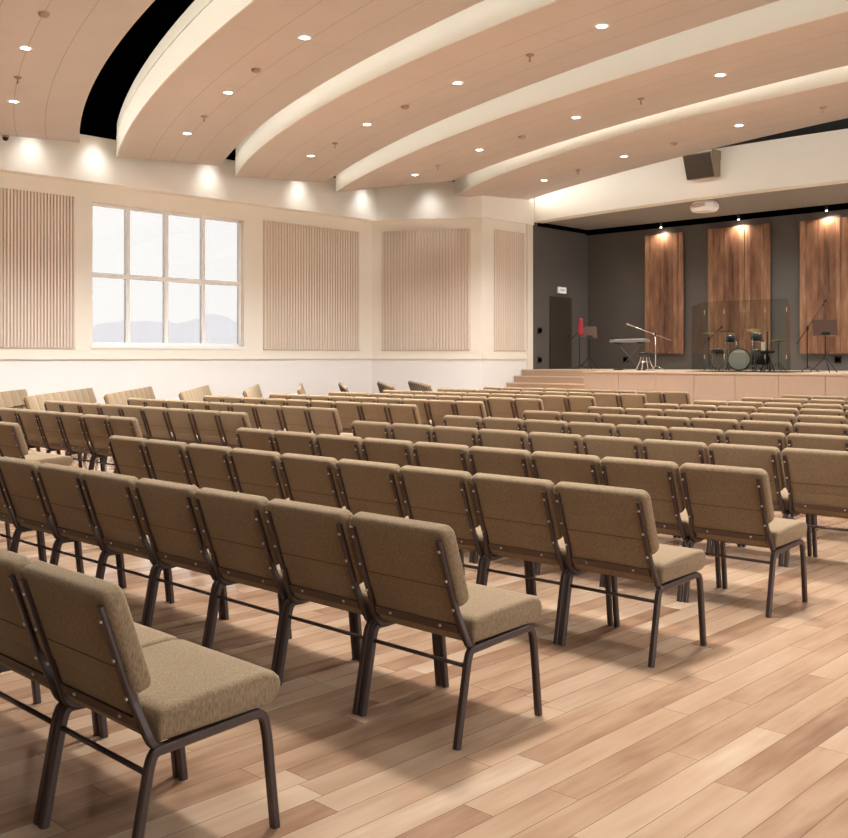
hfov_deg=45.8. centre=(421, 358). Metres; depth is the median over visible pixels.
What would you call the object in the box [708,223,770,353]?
panel
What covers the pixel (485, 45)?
ceiling panel
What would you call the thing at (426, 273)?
acoustic panel
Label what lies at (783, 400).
banquet chair
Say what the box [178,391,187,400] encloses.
banquet chair
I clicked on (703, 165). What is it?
speaker
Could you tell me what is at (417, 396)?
banquet chair
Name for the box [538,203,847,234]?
trim
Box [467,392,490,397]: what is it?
banquet chair
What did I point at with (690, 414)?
banquet chair
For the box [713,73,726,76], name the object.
recessed light
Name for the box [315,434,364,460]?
banquet chair
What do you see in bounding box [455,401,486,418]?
banquet chair
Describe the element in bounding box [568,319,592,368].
microphone stand
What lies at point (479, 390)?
banquet chair
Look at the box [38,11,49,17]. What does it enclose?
smoke detector
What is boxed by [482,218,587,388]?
wall
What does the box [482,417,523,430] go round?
banquet chair
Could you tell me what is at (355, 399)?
banquet chair
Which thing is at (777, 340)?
cymbal stand
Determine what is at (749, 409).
banquet chair
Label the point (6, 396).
banquet chair
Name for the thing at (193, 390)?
banquet chair
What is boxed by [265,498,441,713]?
banquet chair
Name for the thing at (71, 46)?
ceiling panel
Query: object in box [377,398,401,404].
banquet chair
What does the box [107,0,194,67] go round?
ceiling
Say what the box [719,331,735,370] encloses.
cymbal stand
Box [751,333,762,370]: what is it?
tom drum
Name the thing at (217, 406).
banquet chair
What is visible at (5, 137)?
dome camera
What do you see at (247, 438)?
banquet chair
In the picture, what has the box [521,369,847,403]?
stage
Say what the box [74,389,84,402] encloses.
banquet chair
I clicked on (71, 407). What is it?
banquet chair
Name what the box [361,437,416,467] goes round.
banquet chair
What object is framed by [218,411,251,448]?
banquet chair
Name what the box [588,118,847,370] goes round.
wall
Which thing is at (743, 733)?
floor
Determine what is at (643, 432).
banquet chair
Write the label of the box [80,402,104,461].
banquet chair
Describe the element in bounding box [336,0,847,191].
ceiling panel
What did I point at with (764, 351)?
tray
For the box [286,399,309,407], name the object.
banquet chair
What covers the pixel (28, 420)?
banquet chair
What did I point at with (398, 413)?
banquet chair
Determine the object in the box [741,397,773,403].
banquet chair
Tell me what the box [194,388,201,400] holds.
banquet chair
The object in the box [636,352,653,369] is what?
stool
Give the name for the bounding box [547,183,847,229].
ceiling
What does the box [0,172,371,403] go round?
wall
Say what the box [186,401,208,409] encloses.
banquet chair
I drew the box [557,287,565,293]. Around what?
exit sign
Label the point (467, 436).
banquet chair
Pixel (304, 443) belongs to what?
banquet chair
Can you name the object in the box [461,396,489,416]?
banquet chair
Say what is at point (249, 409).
banquet chair
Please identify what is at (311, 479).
banquet chair
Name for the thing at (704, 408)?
banquet chair
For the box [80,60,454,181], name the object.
wall
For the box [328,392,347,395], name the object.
banquet chair
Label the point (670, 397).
banquet chair
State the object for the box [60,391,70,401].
banquet chair
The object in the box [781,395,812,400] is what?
banquet chair
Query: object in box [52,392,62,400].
banquet chair
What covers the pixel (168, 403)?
banquet chair
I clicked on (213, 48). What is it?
ceiling panel
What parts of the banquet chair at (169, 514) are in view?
leg, backrest, seat, leg, leg, leg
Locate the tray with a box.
[760,350,774,352]
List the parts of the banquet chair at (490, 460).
leg, backrest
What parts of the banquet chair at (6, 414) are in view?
backrest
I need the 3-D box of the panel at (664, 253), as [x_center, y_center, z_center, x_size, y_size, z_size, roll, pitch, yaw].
[7.219,-1.925,29.898,1.274,3.553,0.112,0,0,44]
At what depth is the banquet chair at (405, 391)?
19.14 m
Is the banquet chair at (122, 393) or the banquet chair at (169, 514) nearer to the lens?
the banquet chair at (169, 514)
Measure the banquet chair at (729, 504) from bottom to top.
0.839 m
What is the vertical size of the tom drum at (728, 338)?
0.887 m
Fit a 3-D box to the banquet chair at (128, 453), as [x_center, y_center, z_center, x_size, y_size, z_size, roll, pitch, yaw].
[-2.136,1.035,8.097,0.539,0.839,0.607,0,0,44]
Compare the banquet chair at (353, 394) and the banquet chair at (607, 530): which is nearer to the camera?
the banquet chair at (607, 530)
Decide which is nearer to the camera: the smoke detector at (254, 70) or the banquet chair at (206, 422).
the banquet chair at (206, 422)
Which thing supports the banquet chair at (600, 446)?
on the floor
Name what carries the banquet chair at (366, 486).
on the floor
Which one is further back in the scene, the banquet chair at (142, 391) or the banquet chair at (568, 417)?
the banquet chair at (142, 391)
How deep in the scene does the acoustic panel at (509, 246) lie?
28.96 m
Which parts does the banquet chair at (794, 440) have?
backrest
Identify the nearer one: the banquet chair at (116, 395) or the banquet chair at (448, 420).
the banquet chair at (448, 420)
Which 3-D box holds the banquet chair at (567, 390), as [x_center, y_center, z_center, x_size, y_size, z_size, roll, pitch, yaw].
[3.313,1.035,20.395,0.539,0.839,0.607,0,0,43]
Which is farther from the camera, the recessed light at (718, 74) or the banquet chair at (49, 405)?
the recessed light at (718, 74)
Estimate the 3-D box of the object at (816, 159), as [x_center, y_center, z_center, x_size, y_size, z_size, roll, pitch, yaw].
[12.695,-4.628,21.993,24.497,1.160,2.581,0,0,36]
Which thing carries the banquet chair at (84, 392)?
on the floor
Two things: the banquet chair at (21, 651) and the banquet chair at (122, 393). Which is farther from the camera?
the banquet chair at (122, 393)
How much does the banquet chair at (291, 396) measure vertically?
0.839 m
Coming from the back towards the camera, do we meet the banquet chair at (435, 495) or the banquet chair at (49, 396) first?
the banquet chair at (49, 396)
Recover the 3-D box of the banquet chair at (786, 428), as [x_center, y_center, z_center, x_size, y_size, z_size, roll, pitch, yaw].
[3.569,1.035,10.092,0.539,0.839,0.607,0,0,44]
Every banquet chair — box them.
[0,392,5,407]
[0,407,57,453]
[0,421,72,465]
[0,456,78,571]
[0,456,120,587]
[0,548,178,824]
[1,391,13,407]
[5,522,41,560]
[9,390,25,408]
[17,409,79,467]
[18,389,27,408]
[19,560,279,837]
[24,395,40,410]
[28,450,44,453]
[31,680,98,735]
[35,394,45,410]
[36,410,101,470]
[36,463,168,601]
[44,393,54,400]
[44,400,65,454]
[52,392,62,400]
[58,412,104,471]
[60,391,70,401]
[61,401,84,461]
[67,390,77,401]
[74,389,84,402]
[80,388,90,402]
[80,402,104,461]
[81,470,222,625]
[82,414,115,472]
[86,388,96,402]
[100,404,122,464]
[103,393,115,403]
[107,416,142,473]
[107,435,153,479]
[113,392,122,405]
[119,391,127,404]
[121,405,149,439]
[124,390,131,399]
[127,398,145,406]
[129,389,136,397]
[133,478,282,646]
[134,389,141,397]
[138,388,146,398]
[142,406,173,440]
[144,387,150,398]
[144,439,194,484]
[145,399,165,407]
[148,386,155,398]
[165,400,186,408]
[166,408,199,444]
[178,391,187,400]
[185,390,191,400]
[185,443,238,492]
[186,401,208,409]
[189,389,195,400]
[191,409,225,445]
[192,389,198,400]
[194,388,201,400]
[194,487,356,672]
[198,387,203,400]
[203,395,222,401]
[207,402,231,411]
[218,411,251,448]
[222,396,242,403]
[229,448,289,500]
[231,403,259,428]
[236,427,276,451]
[242,397,263,404]
[243,389,249,396]
[254,404,285,430]
[264,398,286,406]
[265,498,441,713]
[269,393,288,399]
[273,430,318,455]
[279,453,345,508]
[281,406,312,432]
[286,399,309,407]
[288,394,309,399]
[307,407,352,435]
[309,395,330,400]
[309,400,334,407]
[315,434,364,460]
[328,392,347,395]
[330,396,353,401]
[334,401,362,432]
[335,459,408,518]
[348,392,368,396]
[349,512,541,750]
[351,420,392,438]
[353,397,376,402]
[360,402,390,423]
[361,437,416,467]
[369,393,390,398]
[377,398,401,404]
[382,390,402,393]
[387,403,420,424]
[391,394,413,398]
[391,423,434,443]
[398,465,530,594]
[402,398,431,425]
[403,390,422,394]
[413,394,436,399]
[413,441,473,562]
[423,391,444,395]
[426,385,431,390]
[427,399,456,426]
[432,426,479,447]
[437,388,456,391]
[437,395,461,401]
[443,415,482,429]
[445,392,466,396]
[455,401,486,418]
[457,389,476,392]
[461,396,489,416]
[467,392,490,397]
[469,446,535,565]
[471,473,612,644]
[477,389,498,393]
[477,428,529,450]
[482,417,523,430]
[483,387,502,390]
[487,397,516,417]
[491,393,516,417]
[498,390,520,394]
[503,387,522,390]
[514,398,544,420]
[515,394,540,398]
[521,390,543,395]
[523,388,543,390]
[523,410,560,420]
[523,419,568,433]
[528,432,584,454]
[530,451,604,586]
[541,395,569,412]
[544,388,565,391]
[544,391,567,396]
[554,481,706,667]
[560,412,600,422]
[566,389,588,392]
[567,396,596,412]
[567,421,616,437]
[568,392,592,395]
[582,435,676,537]
[587,406,624,415]
[589,389,612,393]
[593,393,620,406]
[600,414,643,425]
[600,456,721,601]
[613,390,636,393]
[616,424,668,441]
[619,393,647,409]
[624,408,663,418]
[637,391,663,402]
[642,439,740,555]
[644,403,679,411]
[644,416,689,428]
[663,391,690,405]
[663,409,704,419]
[668,427,725,446]
[679,404,716,412]
[679,463,807,617]
[690,418,739,433]
[693,400,727,406]
[705,411,749,422]
[708,443,811,566]
[717,405,756,414]
[724,430,810,520]
[728,401,763,408]
[739,420,793,446]
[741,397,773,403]
[749,413,796,431]
[757,407,798,417]
[764,402,801,414]
[774,398,808,407]
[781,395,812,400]
[781,448,847,566]
[786,433,847,524]
[793,422,847,435]
[797,414,846,423]
[799,408,843,415]
[802,403,842,409]
[809,399,845,406]
[813,395,845,402]
[843,405,847,416]
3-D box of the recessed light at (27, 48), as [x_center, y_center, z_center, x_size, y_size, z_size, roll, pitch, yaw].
[-5.834,-4.567,14.768,0.210,0.018,0.210,0,0,44]
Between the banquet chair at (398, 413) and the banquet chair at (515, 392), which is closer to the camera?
the banquet chair at (398, 413)
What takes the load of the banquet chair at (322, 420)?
on the floor
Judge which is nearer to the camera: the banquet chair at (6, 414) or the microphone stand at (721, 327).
the banquet chair at (6, 414)
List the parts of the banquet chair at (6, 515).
backrest, leg, leg, leg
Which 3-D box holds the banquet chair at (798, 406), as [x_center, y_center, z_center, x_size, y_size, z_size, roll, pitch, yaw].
[5.221,1.035,14.214,0.539,0.839,0.607,0,0,44]
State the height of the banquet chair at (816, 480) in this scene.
0.839 m
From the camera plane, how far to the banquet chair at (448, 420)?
10.75 m
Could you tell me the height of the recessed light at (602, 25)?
0.018 m
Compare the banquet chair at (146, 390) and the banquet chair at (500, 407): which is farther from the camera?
the banquet chair at (146, 390)
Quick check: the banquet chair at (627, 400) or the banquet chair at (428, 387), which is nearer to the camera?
the banquet chair at (627, 400)
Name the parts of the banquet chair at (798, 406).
backrest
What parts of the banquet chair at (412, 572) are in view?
leg, backrest, leg, seat, leg, seat rail, leg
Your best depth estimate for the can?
23.69 m
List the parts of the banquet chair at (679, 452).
backrest, leg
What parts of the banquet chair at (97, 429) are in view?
backrest, leg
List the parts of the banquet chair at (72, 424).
backrest, leg, leg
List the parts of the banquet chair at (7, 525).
leg, leg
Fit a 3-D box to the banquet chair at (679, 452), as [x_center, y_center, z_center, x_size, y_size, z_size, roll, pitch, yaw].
[2.071,1.035,7.726,0.539,0.839,0.607,0,0,44]
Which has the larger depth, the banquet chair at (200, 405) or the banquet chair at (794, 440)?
the banquet chair at (200, 405)
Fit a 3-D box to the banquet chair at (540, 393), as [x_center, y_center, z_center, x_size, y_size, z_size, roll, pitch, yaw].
[2.288,1.035,19.345,0.539,0.839,0.607,0,0,43]
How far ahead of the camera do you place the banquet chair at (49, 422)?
11.79 m
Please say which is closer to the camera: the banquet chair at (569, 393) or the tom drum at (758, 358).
the banquet chair at (569, 393)
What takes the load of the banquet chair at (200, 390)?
on the floor
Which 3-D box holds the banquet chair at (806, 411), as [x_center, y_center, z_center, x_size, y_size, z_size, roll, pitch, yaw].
[5.057,1.035,12.448,0.539,0.839,0.607,0,0,44]
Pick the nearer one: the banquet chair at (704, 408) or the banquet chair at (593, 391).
the banquet chair at (704, 408)
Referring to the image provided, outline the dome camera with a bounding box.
[2,135,8,140]
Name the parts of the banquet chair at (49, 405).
backrest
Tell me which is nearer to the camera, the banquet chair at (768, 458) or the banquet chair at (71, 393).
the banquet chair at (768, 458)
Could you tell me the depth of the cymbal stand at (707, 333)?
25.16 m
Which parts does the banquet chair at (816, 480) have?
leg, leg, backrest, seat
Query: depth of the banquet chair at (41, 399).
17.08 m
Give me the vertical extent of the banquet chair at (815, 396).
0.839 m
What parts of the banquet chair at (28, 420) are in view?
backrest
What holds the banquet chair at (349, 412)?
on the floor
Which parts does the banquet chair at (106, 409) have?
backrest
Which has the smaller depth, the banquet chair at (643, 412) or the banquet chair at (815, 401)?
the banquet chair at (643, 412)
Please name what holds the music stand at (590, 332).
on the stage
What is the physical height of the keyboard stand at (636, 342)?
0.754 m
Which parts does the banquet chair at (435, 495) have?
backrest, leg, seat, leg, leg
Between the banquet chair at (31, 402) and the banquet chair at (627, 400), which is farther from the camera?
the banquet chair at (627, 400)
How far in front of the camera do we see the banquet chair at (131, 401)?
15.59 m
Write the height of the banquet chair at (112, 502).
0.839 m
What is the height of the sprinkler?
0.115 m
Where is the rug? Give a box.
[686,371,825,372]
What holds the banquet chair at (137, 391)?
on the floor
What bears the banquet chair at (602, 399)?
on the floor
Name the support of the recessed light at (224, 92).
attached to the ceiling panel at (213, 48)
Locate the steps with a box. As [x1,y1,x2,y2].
[506,376,583,389]
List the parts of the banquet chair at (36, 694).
leg, leg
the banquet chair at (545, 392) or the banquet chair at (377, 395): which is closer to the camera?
the banquet chair at (377, 395)
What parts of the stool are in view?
seat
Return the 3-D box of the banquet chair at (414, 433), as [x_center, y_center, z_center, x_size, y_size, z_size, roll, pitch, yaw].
[0.084,1.035,9.627,0.539,0.839,0.607,0,0,44]
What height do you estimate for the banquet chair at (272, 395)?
0.839 m
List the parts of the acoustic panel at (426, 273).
rail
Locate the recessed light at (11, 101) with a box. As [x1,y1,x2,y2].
[7,100,19,102]
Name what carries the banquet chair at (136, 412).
on the floor
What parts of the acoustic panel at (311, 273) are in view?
rail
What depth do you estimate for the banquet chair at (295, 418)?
12.96 m
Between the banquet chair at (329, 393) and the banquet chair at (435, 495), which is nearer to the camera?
the banquet chair at (435, 495)
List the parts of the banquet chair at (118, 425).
backrest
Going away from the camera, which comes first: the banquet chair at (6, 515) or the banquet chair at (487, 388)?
the banquet chair at (6, 515)
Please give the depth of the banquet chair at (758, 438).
8.47 m
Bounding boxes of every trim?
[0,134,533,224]
[0,349,526,358]
[526,224,532,368]
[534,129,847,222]
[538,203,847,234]
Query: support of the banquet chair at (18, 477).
on the floor
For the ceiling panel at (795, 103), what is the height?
0.744 m
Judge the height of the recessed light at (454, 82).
0.018 m
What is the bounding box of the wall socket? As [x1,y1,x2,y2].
[834,356,840,362]
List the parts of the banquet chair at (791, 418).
backrest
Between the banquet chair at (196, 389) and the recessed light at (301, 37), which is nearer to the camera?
the recessed light at (301, 37)
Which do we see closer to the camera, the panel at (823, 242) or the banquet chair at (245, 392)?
the banquet chair at (245, 392)
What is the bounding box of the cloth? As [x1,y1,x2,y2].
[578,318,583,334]
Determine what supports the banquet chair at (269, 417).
on the floor
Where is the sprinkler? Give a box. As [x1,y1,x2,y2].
[526,53,533,61]
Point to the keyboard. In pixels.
(634, 340)
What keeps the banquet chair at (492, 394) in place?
on the floor
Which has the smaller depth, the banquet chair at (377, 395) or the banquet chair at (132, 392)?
the banquet chair at (377, 395)
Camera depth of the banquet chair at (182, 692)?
2.94 m
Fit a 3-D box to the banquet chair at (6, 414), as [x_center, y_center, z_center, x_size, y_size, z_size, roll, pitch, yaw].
[-4.972,1.035,12.706,0.539,0.839,0.607,0,0,43]
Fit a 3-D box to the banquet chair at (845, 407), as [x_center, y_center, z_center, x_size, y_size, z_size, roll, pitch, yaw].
[6.017,1.035,13.454,0.539,0.839,0.607,0,0,44]
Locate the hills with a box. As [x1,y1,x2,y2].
[92,314,236,343]
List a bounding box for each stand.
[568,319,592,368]
[578,326,598,368]
[613,342,645,369]
[626,323,669,370]
[700,326,722,370]
[700,332,716,370]
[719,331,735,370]
[745,329,763,369]
[760,331,774,371]
[768,339,786,370]
[797,299,826,371]
[810,320,837,372]
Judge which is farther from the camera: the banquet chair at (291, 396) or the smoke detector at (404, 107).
the smoke detector at (404, 107)
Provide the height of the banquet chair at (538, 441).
0.839 m
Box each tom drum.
[710,349,725,370]
[725,335,735,370]
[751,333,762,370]
[752,349,769,371]
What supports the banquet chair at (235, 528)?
on the floor
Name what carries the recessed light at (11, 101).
attached to the ceiling panel at (71, 46)
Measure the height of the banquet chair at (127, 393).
0.839 m
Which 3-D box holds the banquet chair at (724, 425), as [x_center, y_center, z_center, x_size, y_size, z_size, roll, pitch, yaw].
[3.171,1.035,10.473,0.539,0.839,0.607,0,0,44]
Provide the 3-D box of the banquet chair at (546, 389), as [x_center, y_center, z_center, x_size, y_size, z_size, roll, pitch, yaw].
[2.911,1.035,20.767,0.539,0.839,0.607,0,0,44]
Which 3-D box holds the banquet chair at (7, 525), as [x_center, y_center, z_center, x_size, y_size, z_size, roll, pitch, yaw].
[-3.082,1.035,7.106,0.540,0.839,0.607,0,0,44]
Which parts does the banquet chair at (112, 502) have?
leg, backrest, seat, leg, leg, leg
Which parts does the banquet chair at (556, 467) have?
leg, backrest, leg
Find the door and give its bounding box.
[549,296,571,368]
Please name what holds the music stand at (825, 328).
on the stage
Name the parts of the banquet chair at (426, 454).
backrest, leg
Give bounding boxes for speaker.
[683,149,720,179]
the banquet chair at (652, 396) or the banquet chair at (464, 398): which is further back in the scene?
the banquet chair at (652, 396)
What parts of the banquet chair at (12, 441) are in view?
backrest, seat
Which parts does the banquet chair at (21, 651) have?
backrest, leg, leg, seat, leg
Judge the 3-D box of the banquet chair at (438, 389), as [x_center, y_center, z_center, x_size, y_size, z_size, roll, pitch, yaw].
[0.696,1.035,20.860,0.539,0.839,0.607,0,0,44]
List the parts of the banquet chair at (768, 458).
leg, backrest, seat, leg, leg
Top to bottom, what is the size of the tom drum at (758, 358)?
0.527 m
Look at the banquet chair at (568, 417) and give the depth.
11.40 m
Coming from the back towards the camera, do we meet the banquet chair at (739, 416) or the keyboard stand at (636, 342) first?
the keyboard stand at (636, 342)
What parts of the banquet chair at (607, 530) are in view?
leg, backrest, leg, seat, leg, seat rail, leg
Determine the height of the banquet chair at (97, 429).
0.839 m
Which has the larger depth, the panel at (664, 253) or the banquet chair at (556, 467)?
the panel at (664, 253)
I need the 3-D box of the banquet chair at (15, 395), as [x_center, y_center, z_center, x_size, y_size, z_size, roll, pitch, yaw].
[-7.648,1.035,19.431,0.607,0.839,0.540,0,0,-6]
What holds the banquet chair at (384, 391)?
on the floor
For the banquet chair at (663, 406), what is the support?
on the floor
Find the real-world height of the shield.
1.672 m
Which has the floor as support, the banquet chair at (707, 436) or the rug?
the banquet chair at (707, 436)
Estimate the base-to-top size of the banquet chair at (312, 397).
0.839 m
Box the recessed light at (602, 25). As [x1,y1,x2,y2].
[594,23,609,28]
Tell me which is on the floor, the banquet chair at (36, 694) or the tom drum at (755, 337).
the banquet chair at (36, 694)
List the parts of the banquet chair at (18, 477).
leg, backrest, seat, leg, leg, leg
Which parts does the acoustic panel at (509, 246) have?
rail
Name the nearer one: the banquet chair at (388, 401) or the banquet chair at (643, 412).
the banquet chair at (643, 412)
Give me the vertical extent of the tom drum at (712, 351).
0.557 m
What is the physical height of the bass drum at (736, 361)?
0.566 m
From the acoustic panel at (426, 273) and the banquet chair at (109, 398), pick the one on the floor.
the banquet chair at (109, 398)
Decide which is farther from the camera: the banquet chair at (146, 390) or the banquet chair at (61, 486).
the banquet chair at (146, 390)
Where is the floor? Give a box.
[0,447,847,837]
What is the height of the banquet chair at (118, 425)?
0.839 m
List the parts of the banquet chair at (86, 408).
backrest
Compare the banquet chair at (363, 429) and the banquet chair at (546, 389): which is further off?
the banquet chair at (546, 389)
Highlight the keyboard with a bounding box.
[609,338,649,342]
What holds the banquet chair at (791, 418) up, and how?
on the floor
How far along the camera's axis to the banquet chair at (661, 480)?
6.09 m
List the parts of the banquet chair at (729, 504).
leg, leg, backrest, seat, leg, seat rail, leg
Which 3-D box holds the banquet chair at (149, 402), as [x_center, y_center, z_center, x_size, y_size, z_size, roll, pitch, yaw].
[-3.854,1.035,15.419,0.539,0.839,0.607,0,0,44]
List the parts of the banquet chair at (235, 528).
leg, backrest, seat, leg, leg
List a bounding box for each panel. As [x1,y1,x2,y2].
[0,0,154,142]
[0,187,75,348]
[116,0,483,165]
[235,0,779,182]
[263,220,359,350]
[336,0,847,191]
[381,228,469,350]
[455,65,847,199]
[494,229,525,350]
[645,232,683,353]
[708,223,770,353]
[800,217,847,353]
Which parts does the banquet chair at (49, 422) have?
backrest, leg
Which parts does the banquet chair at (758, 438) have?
backrest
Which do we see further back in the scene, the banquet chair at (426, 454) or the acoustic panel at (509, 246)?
the acoustic panel at (509, 246)
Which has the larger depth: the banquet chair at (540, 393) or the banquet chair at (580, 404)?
the banquet chair at (540, 393)
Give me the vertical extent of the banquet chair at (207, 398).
0.839 m
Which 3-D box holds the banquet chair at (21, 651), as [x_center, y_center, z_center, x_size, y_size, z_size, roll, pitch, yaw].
[-1.230,1.035,3.469,0.539,0.839,0.607,0,0,44]
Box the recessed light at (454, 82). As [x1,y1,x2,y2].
[451,81,463,84]
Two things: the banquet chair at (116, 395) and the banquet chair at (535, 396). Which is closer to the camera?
the banquet chair at (535, 396)
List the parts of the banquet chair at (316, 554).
leg, backrest, seat, leg, leg, leg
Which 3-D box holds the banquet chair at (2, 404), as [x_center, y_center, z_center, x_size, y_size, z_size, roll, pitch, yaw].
[-7.527,1.035,18.337,0.607,0.839,0.539,0,0,-6]
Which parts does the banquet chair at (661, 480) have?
backrest, seat, leg, leg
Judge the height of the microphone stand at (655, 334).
1.247 m
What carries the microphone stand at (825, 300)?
on the rug
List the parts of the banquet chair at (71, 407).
backrest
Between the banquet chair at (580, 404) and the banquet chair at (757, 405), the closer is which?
the banquet chair at (757, 405)
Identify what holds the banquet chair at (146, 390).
on the floor
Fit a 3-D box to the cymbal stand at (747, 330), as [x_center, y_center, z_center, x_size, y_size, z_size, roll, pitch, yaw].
[8.232,-0.219,24.891,0.463,1.049,0.447,0,0,26]
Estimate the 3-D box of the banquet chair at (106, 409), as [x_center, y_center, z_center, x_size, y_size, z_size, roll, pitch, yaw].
[-3.998,1.035,13.701,0.540,0.839,0.607,0,0,44]
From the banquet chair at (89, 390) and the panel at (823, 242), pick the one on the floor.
the banquet chair at (89, 390)
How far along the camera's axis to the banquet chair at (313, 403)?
14.68 m
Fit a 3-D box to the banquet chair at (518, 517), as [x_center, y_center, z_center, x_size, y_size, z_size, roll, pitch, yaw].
[0.647,1.035,5.439,0.539,0.839,0.607,0,0,43]
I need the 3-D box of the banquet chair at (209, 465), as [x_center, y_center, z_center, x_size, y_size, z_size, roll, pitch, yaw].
[-1.339,1.035,7.340,0.540,0.839,0.607,0,0,44]
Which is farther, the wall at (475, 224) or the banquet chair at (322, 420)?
the wall at (475, 224)
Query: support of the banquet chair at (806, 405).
on the floor
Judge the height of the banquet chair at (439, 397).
0.839 m
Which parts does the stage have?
panel, panel, panel, panel, panel, panel, panel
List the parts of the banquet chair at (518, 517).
leg, backrest, seat, leg, leg, leg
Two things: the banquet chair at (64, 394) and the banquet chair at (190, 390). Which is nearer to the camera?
the banquet chair at (64, 394)
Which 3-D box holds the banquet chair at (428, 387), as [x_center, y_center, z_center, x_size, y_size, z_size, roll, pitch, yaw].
[0.412,1.035,23.606,0.607,0.839,0.539,0,0,-6]
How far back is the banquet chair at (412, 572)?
3.90 m
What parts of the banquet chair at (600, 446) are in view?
backrest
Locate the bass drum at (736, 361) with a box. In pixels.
[722,348,755,371]
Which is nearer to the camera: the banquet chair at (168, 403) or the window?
the banquet chair at (168, 403)
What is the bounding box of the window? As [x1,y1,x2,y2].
[90,203,245,348]
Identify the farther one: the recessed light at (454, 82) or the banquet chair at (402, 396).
the banquet chair at (402, 396)
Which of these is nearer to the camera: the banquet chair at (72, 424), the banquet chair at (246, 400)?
the banquet chair at (72, 424)
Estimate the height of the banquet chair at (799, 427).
0.839 m
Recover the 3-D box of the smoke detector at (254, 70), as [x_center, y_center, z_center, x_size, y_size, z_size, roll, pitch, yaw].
[-2.619,-4.537,15.835,0.150,0.060,0.150,0,0,44]
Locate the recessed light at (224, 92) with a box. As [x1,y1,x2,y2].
[222,91,233,93]
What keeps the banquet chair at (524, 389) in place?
on the floor
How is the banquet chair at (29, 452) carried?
on the floor
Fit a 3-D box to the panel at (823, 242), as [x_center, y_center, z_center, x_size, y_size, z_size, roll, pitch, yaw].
[10.787,-1.911,26.493,1.616,3.559,0.112,0,0,44]
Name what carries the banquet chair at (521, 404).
on the floor
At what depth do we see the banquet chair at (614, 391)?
19.41 m
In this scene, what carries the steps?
on the floor
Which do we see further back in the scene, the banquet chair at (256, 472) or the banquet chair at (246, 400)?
the banquet chair at (246, 400)
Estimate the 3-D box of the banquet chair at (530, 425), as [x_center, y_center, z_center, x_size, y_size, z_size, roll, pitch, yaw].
[1.410,1.035,10.223,0.539,0.839,0.607,0,0,43]
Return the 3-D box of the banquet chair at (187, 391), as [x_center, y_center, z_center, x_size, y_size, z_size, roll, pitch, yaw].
[-4.274,1.035,19.305,0.607,0.839,0.540,0,0,-6]
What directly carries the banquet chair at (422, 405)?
on the floor
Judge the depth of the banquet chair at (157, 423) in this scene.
12.75 m
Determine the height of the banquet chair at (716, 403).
0.839 m
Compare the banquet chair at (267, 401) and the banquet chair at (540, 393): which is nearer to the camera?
the banquet chair at (267, 401)
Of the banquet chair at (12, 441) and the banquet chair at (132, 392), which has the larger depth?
the banquet chair at (132, 392)
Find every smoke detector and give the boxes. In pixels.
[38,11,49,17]
[251,68,260,72]
[401,105,408,109]
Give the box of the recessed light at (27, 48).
[18,45,32,50]
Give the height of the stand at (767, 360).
0.944 m
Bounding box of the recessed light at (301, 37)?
[297,35,311,39]
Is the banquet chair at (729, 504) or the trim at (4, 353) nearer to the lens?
the banquet chair at (729, 504)
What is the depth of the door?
30.77 m
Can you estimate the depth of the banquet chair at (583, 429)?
9.62 m
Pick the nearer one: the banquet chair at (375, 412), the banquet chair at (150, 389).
the banquet chair at (375, 412)
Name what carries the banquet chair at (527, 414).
on the floor
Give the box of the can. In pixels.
[761,342,764,350]
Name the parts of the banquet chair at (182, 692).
leg, backrest, leg, leg, seat, seat rail, leg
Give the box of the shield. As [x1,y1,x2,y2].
[704,307,786,358]
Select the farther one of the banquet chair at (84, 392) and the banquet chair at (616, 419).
the banquet chair at (84, 392)
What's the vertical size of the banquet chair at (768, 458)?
0.839 m
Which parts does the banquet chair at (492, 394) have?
backrest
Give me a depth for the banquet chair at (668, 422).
10.64 m
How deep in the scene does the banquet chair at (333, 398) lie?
16.41 m
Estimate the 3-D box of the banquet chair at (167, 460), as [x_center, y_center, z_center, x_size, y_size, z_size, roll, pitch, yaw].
[-1.740,1.035,7.717,0.539,0.839,0.607,0,0,44]
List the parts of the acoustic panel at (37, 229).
rail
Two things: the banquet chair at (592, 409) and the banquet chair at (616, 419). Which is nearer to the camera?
the banquet chair at (616, 419)
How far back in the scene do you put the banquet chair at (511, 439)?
8.64 m
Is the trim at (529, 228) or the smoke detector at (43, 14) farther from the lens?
the trim at (529, 228)
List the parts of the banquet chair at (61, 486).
leg, backrest, seat, leg, leg, leg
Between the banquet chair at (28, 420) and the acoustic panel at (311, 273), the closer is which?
the banquet chair at (28, 420)
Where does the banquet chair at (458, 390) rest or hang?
on the floor
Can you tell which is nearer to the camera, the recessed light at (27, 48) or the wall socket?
the recessed light at (27, 48)
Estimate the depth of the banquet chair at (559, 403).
16.88 m
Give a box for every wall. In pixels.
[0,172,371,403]
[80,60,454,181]
[372,218,481,392]
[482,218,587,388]
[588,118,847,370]
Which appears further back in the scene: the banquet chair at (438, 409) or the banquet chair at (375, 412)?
the banquet chair at (438, 409)
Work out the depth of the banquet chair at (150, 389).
21.99 m
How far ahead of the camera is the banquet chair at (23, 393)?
19.82 m
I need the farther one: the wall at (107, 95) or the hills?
the hills
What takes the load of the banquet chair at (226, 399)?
on the floor
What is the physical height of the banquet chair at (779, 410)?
0.839 m
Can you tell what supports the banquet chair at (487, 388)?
on the floor
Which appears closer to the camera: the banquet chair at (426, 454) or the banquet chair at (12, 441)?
the banquet chair at (426, 454)
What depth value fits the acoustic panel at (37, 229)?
21.77 m

